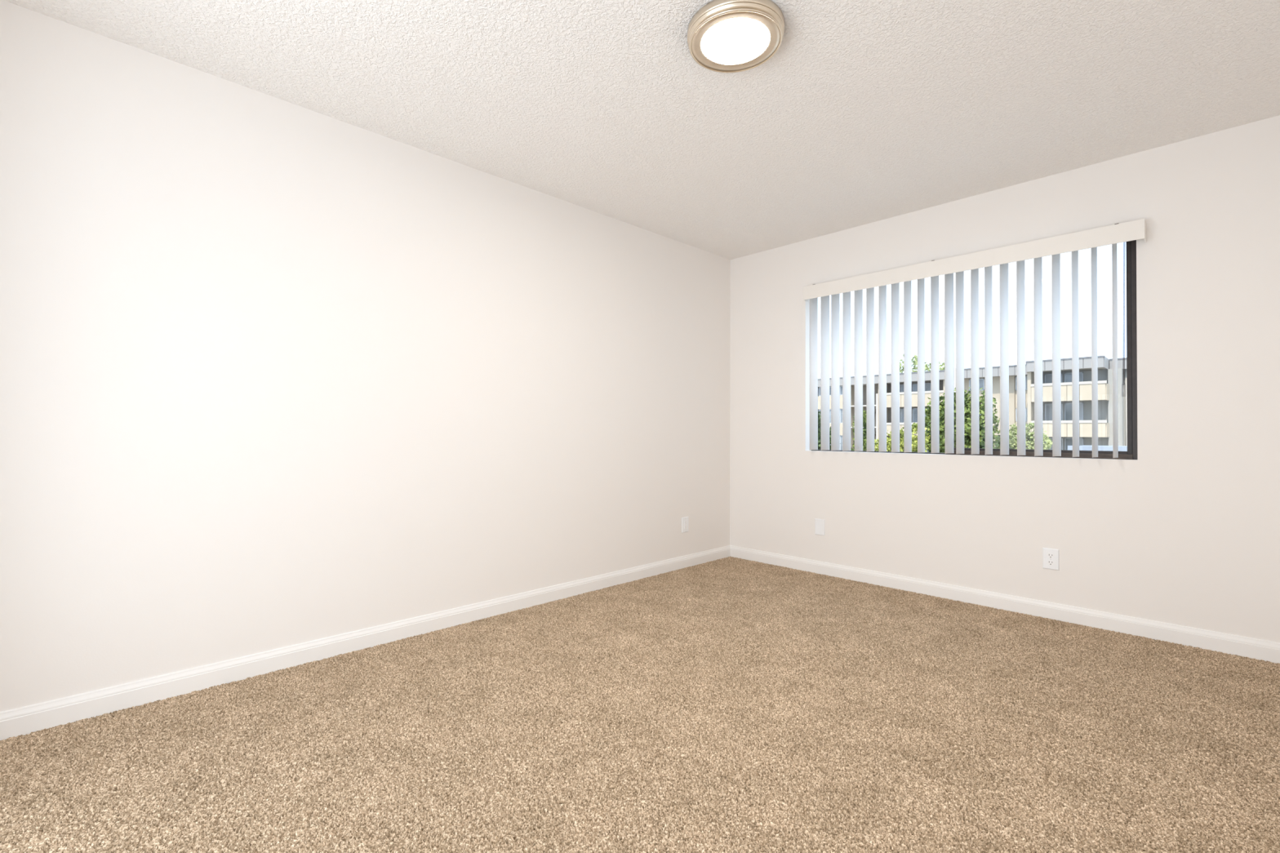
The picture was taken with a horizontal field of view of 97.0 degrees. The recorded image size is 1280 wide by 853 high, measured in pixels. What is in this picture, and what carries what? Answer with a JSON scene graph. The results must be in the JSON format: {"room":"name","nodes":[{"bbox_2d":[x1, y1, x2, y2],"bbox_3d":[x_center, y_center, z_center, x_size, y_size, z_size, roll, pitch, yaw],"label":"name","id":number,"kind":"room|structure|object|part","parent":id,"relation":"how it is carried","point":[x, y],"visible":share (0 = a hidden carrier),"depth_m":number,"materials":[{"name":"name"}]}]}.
{"room":"empty bedroom","nodes":[
{"label":"empty bedroom","id":0,"kind":"room"},
{"bbox_2d":[0,0,730,711],"bbox_3d":[-0.855,-0.165,3.203,4.630,2.460,0.150,1,-1,-44],"label":"wall","id":1,"kind":"structure","parent":0,"point":[275,373],"depth_m":2.44,"materials":[{"name":"white paint"}]},
{"bbox_2d":[0,545,730,740],"bbox_3d":[-0.801,1.008,3.132,4.330,0.103,0.014,1,-1,-44],"label":"baseboard","id":2,"kind":"structure","parent":1,"relation":"attached to","point":[24,721],"depth_m":2.43,"materials":[{"name":"white wood"}]},
{"bbox_2d":[681,516,688,533],"bbox_3d":[0.342,0.739,4.260,0.074,0.114,0.008,1,-1,-44],"label":"power outlet","id":3,"kind":"object","parent":1,"relation":"attached to","point":[684,520],"visible":1,"depth_m":4.25,"materials":[{"name":"white plastic"}]},
{"bbox_2d":[684,520,687,529],"bbox_3d":[0.344,0.739,4.258,0.033,0.067,0.003,1,-1,-44],"label":"receptacle","id":4,"kind":"object","parent":3,"relation":"attached to","point":[685,521],"depth_m":4.26,"materials":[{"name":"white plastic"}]},
{"bbox_2d":[4,0,1279,259],"bbox_3d":[-0.045,-1.540,0.932,6.680,0.250,5.440,1,-1,-44],"label":"ceiling","id":5,"kind":"structure","parent":0,"point":[864,112],"depth_m":2.34,"materials":[{"name":"white paint"}]},
{"bbox_2d":[687,0,784,72],"bbox_3d":[0.337,-1.379,2.004,0.339,0.051,0.339,1,-1,-44],"label":"ceiling light","id":6,"kind":"object","parent":5,"relation":"attached to","point":[736,38],"visible":1,"depth_m":1.96,"materials":[{"name":"white glass"}]},
{"bbox_2d":[701,17,769,64],"bbox_3d":[0.337,-1.358,2.004,0.237,0.004,0.237,0,-1,14],"label":"diffuser","id":7,"kind":"object","parent":6,"relation":"attached to","point":[726,41],"depth_m":1.99,"materials":[{"name":"white glass"}]},
{"bbox_2d":[729,115,1279,643],"bbox_3d":[1.983,-0.153,3.509,0.150,2.460,3.390,1,-1,-44],"label":"wall","id":8,"kind":"structure","parent":0,"point":[1185,531],"depth_m":2.95,"materials":[{"name":"white paint"}]},
{"bbox_2d":[814,518,824,535],"bbox_3d":[1.296,0.726,4.085,0.007,0.114,0.074,1,-1,-44],"label":"blank wall plate","id":9,"kind":"object","parent":8,"relation":"attached to","point":[819,523],"visible":1,"depth_m":4.08,"materials":[{"name":"white plastic"}]},
{"bbox_2d":[811,240,1137,459],"bbox_3d":[1.931,-0.414,3.585,0.073,1.178,1.844,1,-1,-44],"label":"window","id":10,"kind":"structure","parent":8,"relation":"in","point":[1131,324],"depth_m":2.94,"materials":[{"name":"brown metal"}]},
{"bbox_3d":[1.935,0.172,3.594,0.043,0.007,1.808,1,-1,-44],"label":"sill frame","id":11,"kind":"part","parent":10,"relation":"part of","materials":[{"name":"brown metal"}]},
{"bbox_2d":[803,218,1146,457],"bbox_3d":[1.865,-0.428,3.472,0.101,1.186,1.851,1,-1,-44],"label":"vertical blind","id":12,"kind":"object","parent":10,"relation":"attached to","point":[1115,233],"visible":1,"depth_m":3.47,"materials":[{"name":"beige plastic"}]},
{"bbox_3d":[2.255,0.139,3.254,0.022,0.014,0.830,1,-1,-44],"label":"sash rail","id":13,"kind":"part","parent":10,"relation":"part of","materials":[{"name":"brown metal"}]},
{"bbox_3d":[2.570,-0.418,2.938,0.067,1.178,0.024,1,-1,-44],"label":"jamb frame","id":14,"kind":"part","parent":10,"relation":"part of","materials":[{"name":"brown metal"}]},
{"bbox_2d":[729,545,1279,663],"bbox_3d":[1.869,1.020,3.493,0.014,0.103,3.240,1,-1,-44],"label":"baseboard","id":15,"kind":"structure","parent":8,"relation":"attached to","point":[1252,648],"depth_m":3.12,"materials":[{"name":"white wood"}]},
{"bbox_2d":[1042,547,1059,570],"bbox_3d":[2.254,0.727,3.108,0.009,0.114,0.074,1,-1,-44],"label":"power outlet","id":16,"kind":"object","parent":8,"relation":"attached to","point":[1051,557],"visible":1,"depth_m":3.10,"materials":[{"name":"white plastic"}]},
{"bbox_2d":[1046,560,1054,565],"bbox_3d":[2.252,0.747,3.105,0.002,0.029,0.034,1,-1,-44],"label":"receptacle","id":17,"kind":"object","parent":16,"relation":"attached to","point":[1049,562],"depth_m":3.10,"materials":[{"name":"white plastic"}]},
{"bbox_2d":[1046,552,1054,558],"bbox_3d":[2.252,0.708,3.106,0.002,0.029,0.034,1,-1,-44],"label":"receptacle","id":18,"kind":"object","parent":16,"relation":"attached to","point":[1049,555],"depth_m":3.11,"materials":[{"name":"white plastic"}]},
{"bbox_3d":[0.328,1.171,1.980,4.630,0.230,3.540,1,-1,-44],"label":"floor","id":19,"kind":"structure","parent":0,"visible":0},
{"bbox_2d":[0,556,1279,852],"bbox_3d":[0.329,1.037,1.981,4.326,0.008,3.236,1,-1,-44],"label":"carpet","id":20,"kind":"object","parent":19,"relation":"on","point":[730,704],"visible":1,"depth_m":1.88,"materials":[{"name":"beige carpet"}]},
{"label":"outside","id":21,"kind":"structure","parent":0,"visible":0},
{"bbox_3d":[40.256,4.940,50.429,119.400,0.200,130.000,1,-1,-44],"label":"courtyard","id":22,"kind":"object","parent":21,"visible":0},
{"bbox_2d":[817,411,840,449],"bbox_3d":[13.633,1.578,43.010,2.375,6.216,3.142,1,-1,-44],"label":"leafy tree","id":23,"kind":"object","parent":22,"relation":"on","point":[819,415],"visible":0.1,"depth_m":42.49,"materials":[{"name":"green plant"}]},
{"bbox_2d":[850,408,866,450],"bbox_3d":[17.007,1.610,43.282,1.960,6.179,1.603,1,-1,-44],"label":"leafy tree","id":24,"kind":"object","parent":22,"relation":"on","point":[864,411],"visible":0.26,"depth_m":42.93,"materials":[{"name":"green plant"}]},
{"bbox_2d":[863,422,930,452],"bbox_3d":[15.053,2.188,32.969,2.453,4.808,3.803,1,-1,-44],"label":"flowering bush","id":25,"kind":"object","parent":22,"relation":"on","point":[914,426],"visible":0.13,"depth_m":32.31,"materials":[{"name":"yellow plant"}]},
{"bbox_2d":[899,354,944,373],"bbox_3d":[31.631,-1.659,63.204,3.814,13.202,6.328,1,-1,-44],"label":"tree","id":26,"kind":"object","parent":22,"relation":"on","point":[914,361],"visible":0.12,"depth_m":63.02,"materials":[{"name":"green plant"}]},
{"bbox_2d":[924,386,999,453],"bbox_3d":[19.353,1.049,34.271,3.164,7.139,4.535,1,-1,-44],"label":"leafy tree","id":27,"kind":"object","parent":22,"relation":"on","point":[967,417],"visible":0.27,"depth_m":33.50,"materials":[{"name":"green plant"}]},
{"bbox_2d":[817,355,1127,453],"bbox_3d":[28.861,-0.091,51.889,11.710,9.820,56.000,1,-1,-44],"label":"apartment building","id":28,"kind":"structure","parent":22,"relation":"on","point":[1104,364],"depth_m":43.04,"materials":[{"name":"grey paint"}]},
{"bbox_3d":[18.987,-2.442,57.845,0.500,1.360,1.580,1,-1,-44],"label":"parapet panel","id":29,"kind":"part","parent":28,"relation":"part of","materials":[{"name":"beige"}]},
{"bbox_3d":[19.182,-1.045,57.507,0.030,1.360,0.682,1,-1,-44],"label":"pane","id":30,"kind":"part","parent":28,"relation":"part of","materials":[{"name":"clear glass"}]},
{"bbox_3d":[20.102,0.275,56.674,0.500,1.210,1.580,1,-1,-44],"label":"parapet panel","id":31,"kind":"part","parent":28,"relation":"part of","materials":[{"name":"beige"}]},
{"bbox_3d":[20.110,-2.450,56.701,0.500,1.360,1.580,1,-1,-44],"label":"parapet panel","id":32,"kind":"part","parent":28,"relation":"part of","materials":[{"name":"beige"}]},
{"bbox_3d":[20.297,1.672,56.335,0.030,1.510,0.682,1,-1,-44],"label":"pane","id":33,"kind":"part","parent":28,"relation":"part of","materials":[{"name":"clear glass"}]},
{"bbox_3d":[20.305,-1.053,56.362,0.030,1.360,0.682,1,-1,-44],"label":"pane","id":34,"kind":"part","parent":28,"relation":"part of","materials":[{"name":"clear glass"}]},
{"bbox_3d":[20.890,-4.419,55.047,0.100,0.710,1.129,1,-1,-44],"label":"fascia panel","id":35,"kind":"part","parent":28,"relation":"part of","materials":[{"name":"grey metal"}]},
{"bbox_3d":[21.698,-4.425,54.224,0.100,0.710,1.129,1,-1,-44],"label":"fascia panel","id":36,"kind":"part","parent":28,"relation":"part of","materials":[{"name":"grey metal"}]},
{"bbox_3d":[22.506,-4.431,53.401,0.100,0.710,1.129,1,-1,-44],"label":"fascia panel","id":37,"kind":"part","parent":28,"relation":"part of","materials":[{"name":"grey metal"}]},
{"bbox_3d":[22.597,0.845,53.875,0.250,7.950,0.180,1,-1,-44],"label":"stair post","id":38,"kind":"part","parent":28,"relation":"part of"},
{"bbox_3d":[23.190,0.350,53.255,0.120,1.010,0.876,1,-1,-44],"label":"parapet panel","id":39,"kind":"part","parent":28,"relation":"part of","materials":[{"name":"beige concrete"}]},
{"bbox_3d":[23.198,-2.375,53.282,0.120,1.160,0.876,1,-1,-44],"label":"parapet panel","id":40,"kind":"part","parent":28,"relation":"part of","materials":[{"name":"beige concrete"}]},
{"bbox_3d":[23.314,-4.436,52.578,0.100,0.710,1.129,1,-1,-44],"label":"fascia panel","id":41,"kind":"part","parent":28,"relation":"part of","materials":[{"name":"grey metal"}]},
{"bbox_3d":[23.829,-2.379,52.640,0.120,1.160,0.876,1,-1,-44],"label":"parapet panel","id":42,"kind":"part","parent":28,"relation":"part of","materials":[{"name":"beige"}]},
{"bbox_3d":[24.539,-0.584,53.885,0.030,2.140,0.740,1,-1,-44],"label":"pane","id":43,"kind":"part","parent":28,"relation":"part of","materials":[{"name":"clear glass"}]},
{"bbox_3d":[24.122,-4.442,51.755,0.100,0.710,1.129,1,-1,-44],"label":"fascia panel","id":44,"kind":"part","parent":28,"relation":"part of","materials":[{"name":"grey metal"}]},
{"bbox_3d":[24.459,-2.383,51.998,0.120,1.160,0.876,1,-1,-44],"label":"parapet panel","id":45,"kind":"part","parent":28,"relation":"part of","materials":[{"name":"beige concrete"}]},
{"bbox_3d":[25.090,-2.388,51.356,0.120,1.160,0.876,1,-1,-44],"label":"parapet panel","id":46,"kind":"part","parent":28,"relation":"part of","materials":[{"name":"beige concrete"}]},
{"bbox_3d":[24.930,-4.448,50.932,0.100,0.710,1.129,1,-1,-44],"label":"fascia panel","id":47,"kind":"part","parent":28,"relation":"part of","materials":[{"name":"grey metal"}]},
{"bbox_3d":[25.765,-0.593,52.636,0.030,2.140,0.740,1,-1,-44],"label":"pane","id":48,"kind":"part","parent":28,"relation":"part of","materials":[{"name":"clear glass"}]},
{"bbox_3d":[25.773,-3.183,52.662,0.030,1.520,0.740,1,-1,-44],"label":"pane","id":49,"kind":"part","parent":28,"relation":"part of","materials":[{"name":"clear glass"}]},
{"bbox_3d":[26.333,-3.187,52.091,0.030,1.520,0.740,1,-1,-44],"label":"pane","id":50,"kind":"part","parent":28,"relation":"part of","materials":[{"name":"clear glass"}]},
{"bbox_3d":[25.721,-2.392,50.714,0.120,1.160,0.876,1,-1,-44],"label":"parapet panel","id":51,"kind":"part","parent":28,"relation":"part of","materials":[{"name":"beige concrete"}]},
{"bbox_3d":[25.738,-4.453,50.109,0.100,0.710,1.129,1,-1,-44],"label":"fascia panel","id":52,"kind":"part","parent":28,"relation":"part of","materials":[{"name":"grey metal"}]},
{"bbox_3d":[26.546,-4.459,49.286,0.100,0.710,1.129,1,-1,-44],"label":"fascia panel","id":53,"kind":"part","parent":28,"relation":"part of","materials":[{"name":"grey metal"}]},
{"bbox_3d":[27.354,-4.465,48.463,0.100,0.710,1.129,1,-1,-44],"label":"fascia panel","id":54,"kind":"part","parent":28,"relation":"part of","materials":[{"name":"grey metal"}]},
{"bbox_3d":[28.162,-4.470,47.640,0.100,0.710,1.129,1,-1,-44],"label":"fascia panel","id":55,"kind":"part","parent":28,"relation":"part of","materials":[{"name":"grey metal"}]},
{"bbox_3d":[28.930,-3.563,48.109,0.030,0.910,0.515,1,-1,-44],"label":"pane","id":56,"kind":"part","parent":28,"relation":"part of","materials":[{"name":"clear glass"}]},
{"bbox_3d":[28.969,-4.476,46.817,0.100,0.710,1.129,1,-1,-44],"label":"fascia panel","id":57,"kind":"part","parent":28,"relation":"part of","materials":[{"name":"grey metal"}]},
{"bbox_3d":[29.777,-4.481,45.994,0.100,0.710,1.129,1,-1,-44],"label":"fascia panel","id":58,"kind":"part","parent":28,"relation":"part of","materials":[{"name":"grey metal"}]},
{"bbox_3d":[30.970,-2.072,46.076,0.120,1.160,0.686,1,-1,-44],"label":"parapet panel","id":59,"kind":"part","parent":28,"relation":"part of","materials":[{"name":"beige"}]},
{"bbox_3d":[30.585,-4.487,45.171,0.100,0.710,1.129,1,-1,-44],"label":"fascia panel","id":60,"kind":"part","parent":28,"relation":"part of","materials":[{"name":"grey metal"}]},
{"bbox_3d":[31.478,-0.945,45.565,0.030,1.020,0.640,1,-1,-44],"label":"pane","id":61,"kind":"part","parent":28,"relation":"part of","materials":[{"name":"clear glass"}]},
{"bbox_3d":[31.467,-2.075,45.569,0.120,1.160,0.686,1,-1,-44],"label":"parapet panel","id":62,"kind":"part","parent":28,"relation":"part of","materials":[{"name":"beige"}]},
{"bbox_3d":[30.138,-2.455,43.002,0.120,1.160,0.713,1,-1,-44],"label":"parapet panel","id":63,"kind":"part","parent":28,"relation":"part of","materials":[{"name":"beige concrete"}]},
{"bbox_3d":[29.852,-4.514,42.706,0.100,0.710,1.114,1,-1,-44],"label":"fascia panel","id":64,"kind":"part","parent":28,"relation":"part of","materials":[{"name":"grey metal"}]},
{"bbox_3d":[30.654,-2.459,42.476,0.120,1.160,0.713,1,-1,-44],"label":"parapet panel","id":65,"kind":"part","parent":28,"relation":"part of","materials":[{"name":"beige concrete"}]},
{"bbox_3d":[30.646,0.266,42.449,0.120,1.010,0.713,1,-1,-44],"label":"parapet panel","id":66,"kind":"part","parent":28,"relation":"part of","materials":[{"name":"beige concrete"}]},
{"bbox_3d":[31.735,-0.661,43.914,0.030,2.140,0.495,1,-1,-44],"label":"pane","id":67,"kind":"part","parent":28,"relation":"part of","materials":[{"name":"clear glass"}]},
{"bbox_3d":[31.744,-3.251,43.940,0.030,1.520,0.495,1,-1,-44],"label":"pane","id":68,"kind":"part","parent":28,"relation":"part of","materials":[{"name":"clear glass"}]},
{"bbox_3d":[30.649,-4.519,41.895,0.100,0.710,1.114,1,-1,-44],"label":"fascia panel","id":69,"kind":"part","parent":28,"relation":"part of","materials":[{"name":"grey metal"}]},
{"bbox_3d":[31.162,0.263,41.923,0.120,1.010,0.713,1,-1,-44],"label":"parapet panel","id":70,"kind":"part","parent":28,"relation":"part of","materials":[{"name":"beige concrete"}]},
{"bbox_3d":[31.171,-2.462,41.950,0.120,1.160,0.713,1,-1,-44],"label":"parapet panel","id":71,"kind":"part","parent":28,"relation":"part of","materials":[{"name":"beige concrete"}]},
{"bbox_3d":[32.618,-0.667,43.015,0.030,2.140,0.495,1,-1,-44],"label":"pane","id":72,"kind":"part","parent":28,"relation":"part of","materials":[{"name":"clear glass"}]},
{"bbox_3d":[32.626,-3.257,43.040,0.030,1.520,0.495,1,-1,-44],"label":"pane","id":73,"kind":"part","parent":28,"relation":"part of","materials":[{"name":"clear glass"}]},
{"bbox_3d":[32.610,2.053,42.988,0.030,2.300,0.495,1,-1,-44],"label":"pane","id":74,"kind":"part","parent":28,"relation":"part of","materials":[{"name":"clear glass"}]},
{"bbox_3d":[31.687,-2.466,41.425,0.120,1.160,0.713,1,-1,-44],"label":"parapet panel","id":75,"kind":"part","parent":28,"relation":"part of","materials":[{"name":"beige concrete"}]},
{"bbox_3d":[31.678,0.259,41.398,0.120,1.010,0.713,1,-1,-44],"label":"parapet panel","id":76,"kind":"part","parent":28,"relation":"part of","materials":[{"name":"beige concrete"}]},
{"bbox_3d":[31.446,-4.525,41.083,0.100,0.710,1.114,1,-1,-44],"label":"fascia panel","id":77,"kind":"part","parent":28,"relation":"part of","materials":[{"name":"grey metal"}]},
{"bbox_3d":[32.998,2.050,42.592,0.030,2.300,0.495,1,-1,-44],"label":"pane","id":78,"kind":"part","parent":28,"relation":"part of","materials":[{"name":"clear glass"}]},
{"bbox_3d":[33.007,-0.670,42.619,0.030,2.140,0.495,1,-1,-44],"label":"pane","id":79,"kind":"part","parent":28,"relation":"part of","materials":[{"name":"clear glass"}]},
{"bbox_3d":[33.015,-3.260,42.644,0.030,1.520,0.495,1,-1,-44],"label":"pane","id":80,"kind":"part","parent":28,"relation":"part of","materials":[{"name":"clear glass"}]},
{"bbox_3d":[32.203,-2.469,40.899,0.120,1.160,0.713,1,-1,-44],"label":"parapet panel","id":81,"kind":"part","parent":28,"relation":"part of","materials":[{"name":"beige concrete"}]},
{"bbox_3d":[32.194,0.255,40.872,0.120,1.010,0.713,1,-1,-44],"label":"parapet panel","id":82,"kind":"part","parent":28,"relation":"part of","materials":[{"name":"beige concrete"}]},
{"bbox_3d":[32.243,-4.531,40.271,0.100,0.710,1.114,1,-1,-44],"label":"fascia panel","id":83,"kind":"part","parent":28,"relation":"part of","materials":[{"name":"grey metal"}]},
{"bbox_3d":[32.719,-2.473,40.373,0.120,1.160,0.713,1,-1,-44],"label":"parapet panel","id":84,"kind":"part","parent":28,"relation":"part of","materials":[{"name":"beige concrete"}]},
{"bbox_3d":[32.710,0.252,40.346,0.120,1.010,0.713,1,-1,-44],"label":"parapet panel","id":85,"kind":"part","parent":28,"relation":"part of","materials":[{"name":"beige"}]},
{"bbox_3d":[34.885,-4.514,41.162,0.100,0.710,1.169,1,-1,-44],"label":"fascia panel","id":86,"kind":"part","parent":28,"relation":"part of","materials":[{"name":"grey metal"}]},
{"bbox_2d":[994,434,1016,448],"bbox_3d":[24.124,2.514,36.928,1.967,4.289,2.074,1,-1,-44],"label":"bush","id":87,"kind":"object","parent":22,"relation":"on","point":[997,436],"visible":0.04,"depth_m":36.94,"materials":[{"name":"green plant"}]},
{"bbox_2d":[1008,422,1052,452],"bbox_3d":[23.006,2.161,33.446,1.678,4.918,2.444,1,-1,-44],"label":"slender tree","id":88,"kind":"object","parent":22,"relation":"on","point":[1028,438],"visible":0.38,"depth_m":33.32,"materials":[{"name":"green plant"}]},
{"bbox_2d":[1067,445,1127,451],"bbox_3d":[22.603,2.682,23.830,3.900,3.680,6.850,1,-1,-44],"label":"carport","id":89,"kind":"object","parent":22,"relation":"on","point":[1121,448],"visible":0.2,"depth_m":24.17,"materials":[{"name":"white metal"}]}
]}

